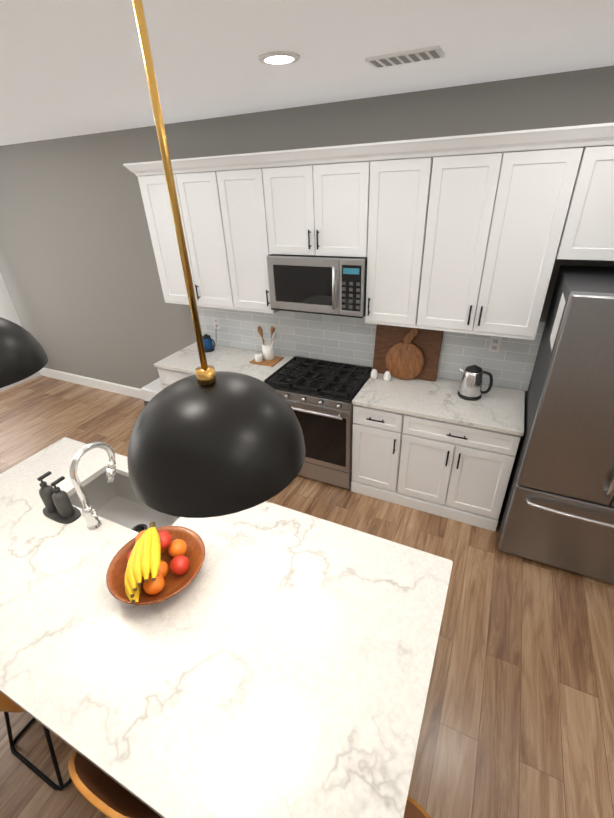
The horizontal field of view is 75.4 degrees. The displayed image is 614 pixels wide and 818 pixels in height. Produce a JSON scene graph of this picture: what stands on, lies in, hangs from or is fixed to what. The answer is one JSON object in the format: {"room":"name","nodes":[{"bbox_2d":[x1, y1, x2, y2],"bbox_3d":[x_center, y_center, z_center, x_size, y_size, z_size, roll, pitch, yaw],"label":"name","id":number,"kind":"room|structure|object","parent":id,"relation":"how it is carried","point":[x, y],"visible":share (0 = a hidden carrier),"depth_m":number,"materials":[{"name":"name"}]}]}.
{"room":"kitchen","nodes":[
{"label":"kitchen","id":0,"kind":"room"},
{"bbox_2d":[0,273,40,391],"bbox_3d":[-4.992,-0.869,3.863,0.140,2.850,4.160,11,33,23],"label":"wall","id":1,"kind":"structure","parent":0,"point":[8,311],"depth_m":5.47,"materials":[{"name":"paint"}]},
{"bbox_2d":[0,375,613,817],"bbox_3d":[5.468,2.532,-0.013,23.400,0.060,4.580,11,33,23],"label":"floor","id":2,"kind":"structure","parent":0,"point":[518,717],"depth_m":2.19,"materials":[{"name":"brown wood"}]},
{"bbox_2d":[0,692,71,790],"bbox_3d":[-1.216,1.240,1.874,0.494,0.855,0.519,11,33,23],"label":"stool","id":3,"kind":"object","parent":2,"relation":"on","point":[7,704],"depth_m":1.83,"materials":[{"name":"black metal"}]},
{"bbox_2d":[68,750,161,817],"bbox_3d":[-0.477,1.389,1.551,0.494,0.855,0.519,11,33,23],"label":"stool","id":4,"kind":"object","parent":2,"relation":"on","point":[102,791],"visible":0.04,"depth_m":1.22,"materials":[{"name":"brown wood"}]},
{"bbox_2d":[141,378,162,405],"bbox_3d":[-1.594,-0.040,4.545,0.505,0.455,0.594,11,33,23],"label":"dock","id":5,"kind":"object","parent":2,"relation":"on","point":[150,391],"visible":0.04,"depth_m":4.46,"materials":[{"name":"white plastic"}]},
{"bbox_2d":[154,366,194,388],"bbox_3d":[-0.763,-0.061,4.081,1.201,0.884,0.631,11,33,23],"label":"base cabinet","id":6,"kind":"object","parent":2,"relation":"on","point":[167,377],"depth_m":3.85,"materials":[{"name":"white"}]},
{"bbox_2d":[154,342,292,381],"bbox_3d":[-0.796,-0.456,3.847,1.222,0.035,0.632,11,33,23],"label":"countertop","id":7,"kind":"structure","parent":6,"relation":"on","point":[223,358],"depth_m":3.82,"materials":[{"name":"white stone"}]},
{"bbox_2d":[202,334,214,352],"bbox_3d":[-1.011,-0.679,4.040,0.178,0.175,0.124,11,33,23],"label":"kettle","id":8,"kind":"object","parent":7,"relation":"on","point":[209,342],"visible":0.85,"depth_m":4.01,"materials":[{"name":"blue"}]},
{"bbox_2d":[249,326,283,366],"bbox_3d":[-0.390,-0.598,3.702,0.250,0.319,0.220,11,33,23],"label":"utensil crock","id":9,"kind":"object","parent":7,"relation":"on","point":[267,357],"visible":1,"depth_m":3.72,"materials":[{"name":"white ceramic"}]},
{"bbox_2d":[0,437,452,817],"bbox_3d":[-0.750,1.096,2.022,2.570,0.920,1.160,11,33,23],"label":"kitchen island","id":10,"kind":"object","parent":2,"relation":"on","point":[271,660],"visible":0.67,"depth_m":1.44,"materials":[{"name":"white stone"}]},
{"bbox_2d":[37,471,80,523],"bbox_3d":[-1.295,0.452,2.038,0.230,0.224,0.109,11,33,23],"label":"soap dispenser","id":11,"kind":"object","parent":10,"relation":"on","point":[59,508],"visible":0.96,"depth_m":2.03,"materials":[{"name":"grey"}]},
{"bbox_2d":[69,441,115,530],"bbox_3d":[-1.020,0.364,1.967,0.115,0.424,0.259,11,33,23],"label":"faucet","id":12,"kind":"object","parent":10,"relation":"on","point":[93,521],"visible":1,"depth_m":1.93,"materials":[{"name":"silver metal"}]},
{"bbox_2d":[106,522,204,605],"bbox_3d":[-0.630,0.626,1.660,0.396,0.244,0.396,11,33,23],"label":"fruit bowl","id":13,"kind":"object","parent":10,"relation":"on","point":[152,564],"visible":1,"depth_m":1.63,"materials":[{"name":"brown wood"}]},
{"bbox_2d":[264,356,372,489],"bbox_3d":[0.119,0.115,3.629,0.792,0.955,0.693,11,33,23],"label":"range","id":14,"kind":"object","parent":2,"relation":"on","point":[318,395],"visible":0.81,"depth_m":3.33,"materials":[{"name":"silver metal"}]},
{"bbox_2d":[403,796,430,817],"bbox_3d":[0.180,1.523,1.263,0.494,0.855,0.519,11,33,23],"label":"stool","id":15,"kind":"object","parent":2,"relation":"on","point":[414,809],"visible":0.06,"depth_m":1.35,"materials":[{"name":"brown wood"}]},
{"bbox_2d":[351,406,523,530],"bbox_3d":[1.033,0.304,3.295,1.171,0.884,0.631,11,33,23],"label":"base cabinet","id":16,"kind":"object","parent":2,"relation":"on","point":[440,447],"depth_m":3.03,"materials":[{"name":"white wood"}]},
{"bbox_2d":[352,373,524,437],"bbox_3d":[1.012,-0.089,3.056,1.180,0.035,0.632,11,33,23],"label":"countertop","id":17,"kind":"structure","parent":16,"relation":"on","point":[501,410],"depth_m":2.95,"materials":[{"name":"white stone"}]},
{"bbox_2d":[370,369,377,378],"bbox_3d":[0.564,-0.297,3.336,0.059,0.082,0.060,11,33,23],"label":"salt","id":18,"kind":"object","parent":17,"relation":"on","point":[374,375],"depth_m":3.32,"materials":[{"name":"white ceramic"}]},
{"bbox_2d":[383,371,390,380],"bbox_3d":[0.665,-0.276,3.292,0.059,0.082,0.060,11,33,23],"label":"salt","id":19,"kind":"object","parent":17,"relation":"on","point":[387,376],"depth_m":3.27,"materials":[{"name":"white ceramic"}]},
{"bbox_2d":[373,324,442,381],"bbox_3d":[0.805,-0.473,3.249,0.536,0.456,0.158,11,33,23],"label":"cutting boards","id":20,"kind":"object","parent":17,"relation":"on","point":[404,353],"visible":0.85,"depth_m":3.23,"materials":[{"name":"brown wood"}]},
{"bbox_2d":[458,365,492,400],"bbox_3d":[1.247,-0.208,2.956,0.248,0.249,0.170,11,33,23],"label":"electric kettle","id":21,"kind":"object","parent":17,"relation":"on","point":[471,385],"visible":1,"depth_m":2.92,"materials":[{"name":"silver metal"}]},
{"bbox_2d":[498,265,613,583],"bbox_3d":[1.940,0.158,2.498,0.996,1.855,0.887,11,33,23],"label":"refrigerator","id":22,"kind":"object","parent":2,"relation":"on","point":[557,509],"visible":0.96,"depth_m":2.34,"materials":[{"name":"grey metal"}]},
{"bbox_2d":[0,66,613,397],"bbox_3d":[-0.416,-1.048,3.796,8.090,2.850,0.140,11,33,23],"label":"wall","id":23,"kind":"structure","parent":0,"point":[79,272],"depth_m":4.05,"materials":[{"name":"paint"}]},
{"bbox_2d":[40,367,142,398],"bbox_3d":[-2.598,-0.284,5.373,3.196,0.140,0.016,11,33,23],"label":"baseboard","id":24,"kind":"structure","parent":23,"relation":"attached to","point":[100,384],"depth_m":5.51,"materials":[{"name":"white wood"}]},
{"bbox_2d":[131,156,234,309],"bbox_3d":[-0.948,-1.525,3.490,0.797,1.114,0.348,11,33,23],"label":"upper cabinet","id":25,"kind":"object","parent":23,"relation":"attached to","point":[197,188],"depth_m":3.32,"materials":[{"name":"white wood"}]},
{"bbox_2d":[215,152,279,313],"bbox_3d":[-0.408,-1.415,3.254,0.402,1.114,0.348,11,33,23],"label":"upper cabinet","id":26,"kind":"object","parent":23,"relation":"attached to","point":[240,176],"depth_m":3.08,"materials":[{"name":"white wood"}]},
{"bbox_2d":[259,143,370,256],"bbox_3d":[0.123,-1.501,2.906,0.791,0.664,0.348,11,33,23],"label":"upper cabinet","id":27,"kind":"object","parent":23,"relation":"attached to","point":[318,200],"depth_m":2.75,"materials":[{"name":"white wood"}]},
{"bbox_2d":[266,254,366,317],"bbox_3d":[0.120,-1.002,3.132,0.785,0.415,0.436,11,33,23],"label":"microwave","id":28,"kind":"object","parent":27,"relation":"attached to","point":[327,285],"visible":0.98,"depth_m":2.98,"materials":[{"name":"silver metal"}]},
{"bbox_2d":[197,306,545,390],"bbox_3d":[0.273,-0.664,3.543,3.270,0.540,0.012,11,33,23],"label":"tile backsplash","id":29,"kind":"structure","parent":23,"relation":"attached to","point":[351,340],"depth_m":3.53,"materials":[{"name":"white tile"}]},
{"bbox_2d":[213,317,219,328],"bbox_3d":[-0.928,-0.880,4.072,0.076,0.120,0.007,11,33,23],"label":"electrical outlet","id":30,"kind":"object","parent":29,"relation":"attached to","point":[216,321],"visible":1,"depth_m":4.07,"materials":[{"name":"white plastic"}]},
{"bbox_2d":[488,336,501,352],"bbox_3d":[1.418,-0.487,2.996,0.076,0.120,0.007,11,33,23],"label":"electrical outlet","id":31,"kind":"object","parent":29,"relation":"attached to","point":[494,344],"visible":1,"depth_m":2.99,"materials":[{"name":"white plastic"}]},
{"bbox_2d":[365,138,434,326],"bbox_3d":[0.662,-1.198,2.785,0.381,1.114,0.348,11,33,23],"label":"upper cabinet","id":32,"kind":"object","parent":23,"relation":"attached to","point":[401,170],"depth_m":2.61,"materials":[{"name":"white wood"}]},
{"bbox_2d":[419,124,594,338],"bbox_3d":[1.178,-1.093,2.560,0.763,1.114,0.348,11,33,23],"label":"upper cabinet","id":33,"kind":"object","parent":23,"relation":"attached to","point":[475,234],"depth_m":2.37,"materials":[{"name":"white wood"}]},
{"bbox_2d":[559,123,613,260],"bbox_3d":[1.990,-1.132,2.083,1.052,0.640,0.348,11,33,23],"label":"upper cabinet","id":34,"kind":"object","parent":23,"relation":"attached to","point":[590,228],"depth_m":2.14,"materials":[{"name":"white wood"}]},
{"bbox_2d":[0,0,613,145],"bbox_3d":[5.348,0.000,-1.462,23.400,0.080,4.580,11,33,23],"label":"ceiling","id":35,"kind":"structure","parent":0,"point":[69,68],"depth_m":1.65,"materials":[{"name":"paint"}]},
{"bbox_2d":[0,317,47,387],"bbox_3d":[-1.268,-0.593,1.261,0.450,1.050,0.450,11,33,23],"label":"pendant light","id":36,"kind":"object","parent":35,"relation":"hanging from","point":[23,354],"visible":1,"depth_m":1.45,"materials":[{"name":"black metal"},{"name":"brass"}]},
{"bbox_2d":[127,0,305,517],"bbox_3d":[-0.250,-0.347,0.782,0.450,1.084,0.450,11,33,23],"label":"pendant light","id":37,"kind":"object","parent":35,"relation":"hanging from","point":[206,441],"visible":1,"depth_m":0.86,"materials":[{"name":"black metal"},{"name":"brass"}]},
{"bbox_2d":[258,51,299,64],"bbox_3d":[-0.119,-1.498,1.699,0.180,0.010,0.180,11,33,23],"label":"recessed light","id":38,"kind":"object","parent":35,"relation":"in","point":[278,58],"visible":1,"depth_m":1.68,"materials":[{"name":"white"}]},
{"bbox_2d":[365,45,444,67],"bbox_3d":[0.436,-1.560,1.764,0.320,0.014,0.160,11,33,23],"label":"ceiling vent","id":39,"kind":"object","parent":35,"relation":"in","point":[415,55],"visible":0.98,"depth_m":1.74,"materials":[{"name":"white metal"}]}
]}

